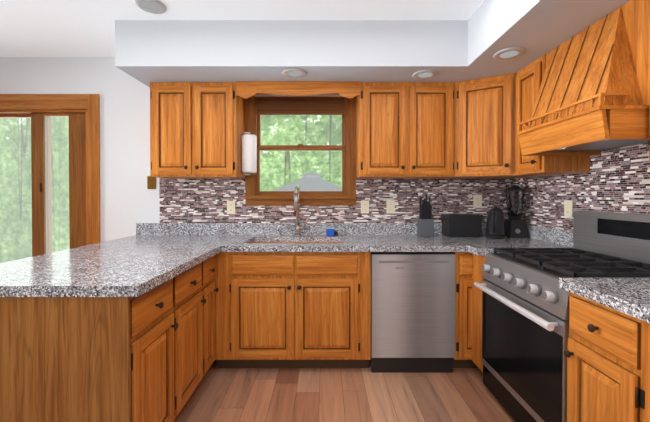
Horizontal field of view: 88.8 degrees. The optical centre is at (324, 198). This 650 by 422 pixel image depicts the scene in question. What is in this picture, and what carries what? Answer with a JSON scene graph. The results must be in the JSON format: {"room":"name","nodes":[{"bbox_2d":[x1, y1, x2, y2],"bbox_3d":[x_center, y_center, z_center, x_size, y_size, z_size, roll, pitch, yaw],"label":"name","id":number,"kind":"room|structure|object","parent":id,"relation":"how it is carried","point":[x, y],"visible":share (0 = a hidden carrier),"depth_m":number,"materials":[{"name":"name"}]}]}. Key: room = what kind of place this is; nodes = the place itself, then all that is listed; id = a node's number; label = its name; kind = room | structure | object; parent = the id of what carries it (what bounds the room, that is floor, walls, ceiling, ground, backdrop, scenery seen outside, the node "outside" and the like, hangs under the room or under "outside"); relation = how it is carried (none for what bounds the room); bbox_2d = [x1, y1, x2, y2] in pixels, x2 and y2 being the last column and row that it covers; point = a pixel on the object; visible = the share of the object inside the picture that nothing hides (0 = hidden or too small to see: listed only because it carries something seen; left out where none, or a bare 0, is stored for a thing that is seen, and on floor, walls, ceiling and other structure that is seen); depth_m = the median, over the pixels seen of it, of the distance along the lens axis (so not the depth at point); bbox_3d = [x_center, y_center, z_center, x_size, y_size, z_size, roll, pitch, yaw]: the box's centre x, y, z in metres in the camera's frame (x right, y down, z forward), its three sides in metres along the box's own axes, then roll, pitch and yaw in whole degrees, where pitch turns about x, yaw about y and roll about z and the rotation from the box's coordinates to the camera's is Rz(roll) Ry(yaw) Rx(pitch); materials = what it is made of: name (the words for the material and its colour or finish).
{"room":"kitchen","nodes":[
{"label":"kitchen","id":0,"kind":"room"},
{"bbox_2d":[0,57,343,241],"bbox_3d":[-1.348,-0.014,3.098,6.500,2.540,0.160,0,1,0],"label":"wall","id":1,"kind":"structure","parent":0,"point":[129,200],"depth_m":3.01,"materials":[{"name":"white paint"}]},
{"bbox_2d":[0,94,100,262],"bbox_3d":[-3.038,0.155,3.079,1.990,2.202,0.160,0,1,0],"label":"sliding glass door","id":2,"kind":"structure","parent":1,"relation":"in","point":[81,112],"depth_m":3.05,"materials":[{"name":"brown wood"}]},
{"bbox_2d":[147,176,155,188],"bbox_3d":[-1.573,-0.148,3.013,0.080,0.120,0.008,0,1,0],"label":"switch plate","id":3,"kind":"object","parent":1,"relation":"attached to","point":[151,182],"visible":0.96,"depth_m":3.01,"materials":[{"name":"brown"}]},
{"bbox_2d":[150,82,244,178],"bbox_3d":[-1.074,-0.567,2.831,0.701,0.769,0.358,0,1,0],"label":"upper cabinet","id":4,"kind":"object","parent":1,"relation":"attached to","point":[197,129],"visible":1,"depth_m":2.69,"materials":[{"name":"brown wood"}]},
{"bbox_2d":[241,132,256,174],"bbox_3d":[-0.656,-0.388,2.866,0.131,0.368,0.126,0,1,0],"label":"paper towel holder","id":5,"kind":"object","parent":4,"relation":"attached to","point":[248,153],"visible":1,"depth_m":2.81,"materials":[{"name":"white paper"}]},
{"bbox_2d":[245,93,355,205],"bbox_3d":[-0.220,-0.447,3.050,0.999,1.013,0.170,0,1,0],"label":"window","id":6,"kind":"structure","parent":1,"relation":"in","point":[256,108],"depth_m":3.01,"materials":[{"name":"brown wood"}]},
{"bbox_2d":[256,98,344,114],"bbox_3d":[-0.222,-0.841,3.026,0.806,0.148,0.028,0,1,0],"label":"window blind","id":7,"kind":"object","parent":6,"relation":"attached to","point":[264,106],"depth_m":3.01,"materials":[{"name":"brown wood"}]},
{"bbox_2d":[136,224,485,235],"bbox_3d":[0.004,0.272,3.000,3.414,0.105,0.020,0,1,0],"label":"backsplash","id":8,"kind":"structure","parent":1,"relation":"attached to","point":[141,229],"depth_m":2.99,"materials":[{"name":"grey stone"}]},
{"bbox_2d":[159,178,514,222],"bbox_3d":[0.121,-0.019,3.015,3.243,0.728,0.008,0,1,0],"label":"tile backsplash","id":9,"kind":"structure","parent":1,"relation":"attached to","point":[181,200],"depth_m":3.01,"materials":[{"name":"tile"}]},
{"bbox_2d":[227,201,234,213],"bbox_3d":[-0.851,0.077,3.007,0.075,0.118,0.008,0,1,0],"label":"electrical outlet plate","id":10,"kind":"object","parent":9,"relation":"attached to","point":[230,207],"visible":1,"depth_m":3.00,"materials":[{"name":"beige plastic"}]},
{"bbox_2d":[361,200,368,212],"bbox_3d":[0.362,0.073,3.007,0.075,0.118,0.008,0,1,0],"label":"electrical outlet plate","id":11,"kind":"object","parent":9,"relation":"attached to","point":[364,206],"visible":1,"depth_m":3.01,"materials":[{"name":"beige plastic"}]},
{"bbox_2d":[386,200,394,212],"bbox_3d":[0.595,0.073,3.008,0.075,0.118,0.008,0,1,0],"label":"electrical outlet plate","id":12,"kind":"object","parent":9,"relation":"attached to","point":[390,206],"visible":1,"depth_m":3.01,"materials":[{"name":"beige plastic"}]},
{"bbox_2d":[473,195,481,207],"bbox_3d":[1.383,0.022,3.007,0.075,0.118,0.008,0,1,0],"label":"electrical outlet plate","id":13,"kind":"object","parent":9,"relation":"attached to","point":[477,201],"visible":1,"depth_m":3.01,"materials":[{"name":"beige plastic"}]},
{"bbox_2d":[356,82,454,178],"bbox_3d":[0.670,-0.567,2.832,0.774,0.769,0.358,0,1,0],"label":"upper cabinet","id":14,"kind":"object","parent":1,"relation":"attached to","point":[405,130],"visible":1,"depth_m":2.69,"materials":[{"name":"brown wood"}]},
{"bbox_2d":[442,73,551,178],"bbox_3d":[1.400,-0.566,2.742,0.679,0.769,0.537,0,1,0],"label":"upper cabinet","id":15,"kind":"object","parent":1,"relation":"attached to","point":[485,115],"visible":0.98,"depth_m":2.58,"materials":[{"name":"brown wood"}]},
{"bbox_2d":[527,225,572,247],"bbox_3d":[1.722,0.286,1.615,0.020,0.105,2.792,0,1,0],"label":"backsplash","id":16,"kind":"structure","parent":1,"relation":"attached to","point":[558,236],"depth_m":2.50,"materials":[{"name":"grey stone"}]},
{"bbox_2d":[515,143,649,230],"bbox_3d":[1.739,-0.005,1.611,0.008,0.728,2.790,0,1,0],"label":"tile backsplash","id":17,"kind":"structure","parent":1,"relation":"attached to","point":[615,180],"depth_m":2.12,"materials":[{"name":"tile"}]},
{"bbox_2d":[564,200,572,216],"bbox_3d":[1.730,0.069,2.363,0.008,0.118,0.075,0,1,0],"label":"electrical outlet plate","id":18,"kind":"object","parent":17,"relation":"attached to","point":[568,208],"visible":1,"depth_m":2.36,"materials":[{"name":"beige plastic"}]},
{"bbox_2d":[0,0,483,56],"bbox_3d":[-1.346,-1.312,-0.047,6.500,0.120,6.424,0,1,0],"label":"ceiling","id":19,"kind":"structure","parent":0,"point":[57,28],"depth_m":2.30,"materials":[{"name":"white paint"}]},
{"bbox_2d":[135,0,166,13],"bbox_3d":[-1.145,-1.270,2.186,0.190,0.010,0.190,0,1,0],"label":"recessed light","id":20,"kind":"object","parent":19,"relation":"in","point":[155,6],"visible":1,"depth_m":2.19,"materials":[{"name":"grey"}]},
{"bbox_2d":[174,360,514,421],"bbox_3d":[-1.346,1.338,-0.020,6.500,0.100,6.424,0,1,0],"label":"floor","id":21,"kind":"structure","parent":0,"point":[304,395],"depth_m":2.12,"materials":[{"name":"brown wood"}]},
{"bbox_2d":[0,272,183,421],"bbox_3d":[-1.225,0.827,1.560,0.892,0.889,0.485,0,1,0],"label":"base cabinet","id":22,"kind":"object","parent":21,"relation":"on","point":[149,322],"depth_m":1.32,"materials":[{"name":"brown wood"}]},
{"bbox_2d":[0,236,255,295],"bbox_3d":[-1.157,0.355,2.158,1.090,0.043,1.706,0,1,0],"label":"countertop","id":23,"kind":"structure","parent":22,"relation":"on","point":[137,265],"depth_m":1.71,"materials":[{"name":"grey stone"}]},
{"bbox_2d":[184,260,211,404],"bbox_3d":[-1.223,0.823,1.932,0.888,0.889,0.540,0,1,0],"label":"base cabinet","id":24,"kind":"object","parent":21,"relation":"on","point":[198,280],"depth_m":2.03,"materials":[{"name":"brown wood"}]},
{"bbox_2d":[212,256,215,362],"bbox_3d":[-1.223,0.820,2.211,0.888,0.889,0.296,0,1,0],"label":"base cabinet","id":25,"kind":"object","parent":21,"relation":"on","point":[213,257],"depth_m":2.33,"materials":[{"name":"brown wood"}]},
{"bbox_2d":[216,240,307,367],"bbox_3d":[-0.483,0.816,2.657,0.652,0.889,0.702,0,1,0],"label":"base cabinet","id":26,"kind":"object","parent":21,"relation":"on","point":[260,291],"depth_m":2.38,"materials":[{"name":"brown wood"}]},
{"bbox_2d":[240,236,567,255],"bbox_3d":[0.560,0.350,2.610,2.344,0.043,0.803,0,1,0],"label":"countertop","id":27,"kind":"structure","parent":26,"relation":"on","point":[475,245],"depth_m":2.41,"materials":[{"name":"grey stone"}]},
{"bbox_2d":[293,184,308,236],"bbox_3d":[-0.204,0.102,2.831,0.137,0.451,0.233,0,1,0],"label":"tap","id":28,"kind":"object","parent":27,"relation":"on","point":[296,205],"depth_m":2.89,"materials":[{"name":"silver metal"}]},
{"bbox_2d":[326,229,337,235],"bbox_3d":[0.062,0.295,2.938,0.100,0.060,0.040,0,1,0],"label":"sponge caddy","id":29,"kind":"object","parent":27,"relation":"on","point":[330,232],"visible":1,"depth_m":2.92,"materials":[{"name":"blue plastic"}]},
{"bbox_2d":[417,194,433,236],"bbox_3d":[0.880,0.140,2.907,0.120,0.370,0.110,0,1,0],"label":"knife block","id":30,"kind":"object","parent":27,"relation":"on","point":[425,227],"visible":1,"depth_m":2.88,"materials":[{"name":"grey plastic"}]},
{"bbox_2d":[442,214,481,236],"bbox_3d":[1.177,0.229,2.893,0.300,0.192,0.170,0,1,0],"label":"toaster","id":31,"kind":"object","parent":27,"relation":"on","point":[461,225],"visible":1,"depth_m":2.81,"materials":[{"name":"black plastic"}]},
{"bbox_2d":[485,206,505,238],"bbox_3d":[1.432,0.194,2.776,0.157,0.265,0.179,0,1,0],"label":"kettle","id":32,"kind":"object","parent":27,"relation":"on","point":[495,226],"visible":1,"depth_m":2.73,"materials":[{"name":"grey"}]},
{"bbox_2d":[504,185,529,237],"bbox_3d":[1.628,0.103,2.828,0.160,0.445,0.197,0,1,0],"label":"blender","id":33,"kind":"object","parent":27,"relation":"on","point":[515,225],"visible":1,"depth_m":2.79,"materials":[{"name":"black plastic"}]},
{"bbox_2d":[304,240,370,367],"bbox_3d":[0.026,0.815,2.693,0.607,0.889,0.630,0,1,0],"label":"base cabinet","id":34,"kind":"object","parent":21,"relation":"on","point":[337,285],"depth_m":2.38,"materials":[{"name":"brown wood"}]},
{"bbox_2d":[371,252,454,372],"bbox_3d":[0.634,0.827,2.666,0.600,0.868,0.584,0,1,0],"label":"dishwasher","id":35,"kind":"object","parent":21,"relation":"on","point":[412,312],"visible":0.92,"depth_m":2.38,"materials":[{"name":"silver metal"}]},
{"bbox_2d":[474,211,649,421],"bbox_3d":[1.354,0.676,1.826,0.753,1.186,0.762,0,1,0],"label":"range","id":36,"kind":"object","parent":21,"relation":"on","point":[525,317],"visible":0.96,"depth_m":1.77,"materials":[{"name":"metal"}]},
{"bbox_2d":[561,288,647,421],"bbox_3d":[1.385,0.830,1.241,0.693,0.889,0.403,0,1,0],"label":"base cabinet","id":37,"kind":"object","parent":21,"relation":"on","point":[607,352],"depth_m":1.23,"materials":[{"name":"brown wood"}]},
{"bbox_2d":[559,278,649,323],"bbox_3d":[1.373,0.368,0.829,0.719,0.043,1.218,0,1,0],"label":"countertop","id":38,"kind":"structure","parent":37,"relation":"on","point":[630,296],"depth_m":1.25,"materials":[{"name":"grey stone"}]},
{"bbox_2d":[648,324,649,421],"bbox_3d":[1.385,0.835,0.776,0.693,0.889,0.527,0,1,0],"label":"base cabinet","id":39,"kind":"object","parent":21,"relation":"on","point":[648,324],"depth_m":1.08,"materials":[{"name":"brown wood"}]},
{"bbox_2d":[115,0,629,86],"bbox_3d":[0.122,-1.088,-0.044,3.244,0.328,6.104,0,1,0],"label":"soffit","id":40,"kind":"structure","parent":0,"point":[147,52],"depth_m":2.37,"materials":[{"name":"grey paint"}]},
{"bbox_2d":[282,68,307,77],"bbox_3d":[-0.226,-0.945,2.506,0.190,0.010,0.190,0,1,0],"label":"recessed light","id":41,"kind":"object","parent":40,"relation":"in","point":[295,73],"visible":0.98,"depth_m":2.49,"materials":[{"name":"grey"}]},
{"bbox_2d":[236,81,359,98],"bbox_3d":[-0.220,-0.883,2.695,0.999,0.133,0.020,0,1,0],"label":"window valance","id":42,"kind":"object","parent":40,"relation":"attached to","point":[249,89],"visible":1,"depth_m":2.69,"materials":[{"name":"brown wood"}]},
{"bbox_2d":[412,70,437,78],"bbox_3d":[0.764,-0.945,2.529,0.190,0.010,0.190,0,1,0],"label":"recessed light","id":43,"kind":"object","parent":40,"relation":"in","point":[424,74],"visible":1,"depth_m":2.52,"materials":[{"name":"grey"}]},
{"bbox_2d":[493,47,525,59],"bbox_3d":[1.198,-0.941,2.160,0.190,0.010,0.190,0,1,0],"label":"recessed light","id":44,"kind":"object","parent":40,"relation":"in","point":[509,53],"visible":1,"depth_m":2.14,"materials":[{"name":"grey"}]},
{"bbox_3d":[1.824,0.018,-0.112,0.160,2.540,6.264,0,1,0],"label":"wall","id":45,"kind":"structure","parent":0,"visible":0},
{"bbox_2d":[515,54,589,174],"bbox_3d":[1.561,-0.562,2.330,0.358,0.769,0.318,0,1,0],"label":"upper cabinet","id":46,"kind":"object","parent":45,"relation":"attached to","point":[529,77],"visible":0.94,"depth_m":2.27,"materials":[{"name":"brown wood"}]},
{"bbox_2d":[517,0,649,155],"bbox_3d":[1.479,-0.606,1.819,0.522,0.670,0.698,0,1,0],"label":"hood canopy","id":47,"kind":"object","parent":45,"relation":"attached to","point":[593,98],"visible":1,"depth_m":1.62,"materials":[{"name":"brown wood"}]},
{"bbox_2d":[647,103,649,160],"bbox_3d":[1.561,-0.547,0.842,0.358,0.769,1.250,0,1,0],"label":"upper cabinet","id":48,"kind":"object","parent":45,"relation":"attached to","point":[648,142],"visible":1,"depth_m":1.47,"materials":[{"name":"brown wood"}]},
{"label":"outside","id":49,"kind":"structure","parent":0,"visible":0},
{"bbox_2d":[0,115,341,262],"bbox_3d":[-7.546,-5.954,23.953,75.000,30.000,0.200,0,1,0],"label":"trees","id":50,"kind":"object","parent":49,"point":[286,130],"depth_m":23.89,"materials":[{"name":"green plant"}]},
{"bbox_2d":[273,171,341,190],"bbox_3d":[-0.612,1.447,14.930,4.527,5.380,4.527,0,1,0],"label":"gazebo","id":51,"kind":"object","parent":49,"point":[309,184],"depth_m":14.01,"materials":[{"name":"grey"}]}
]}

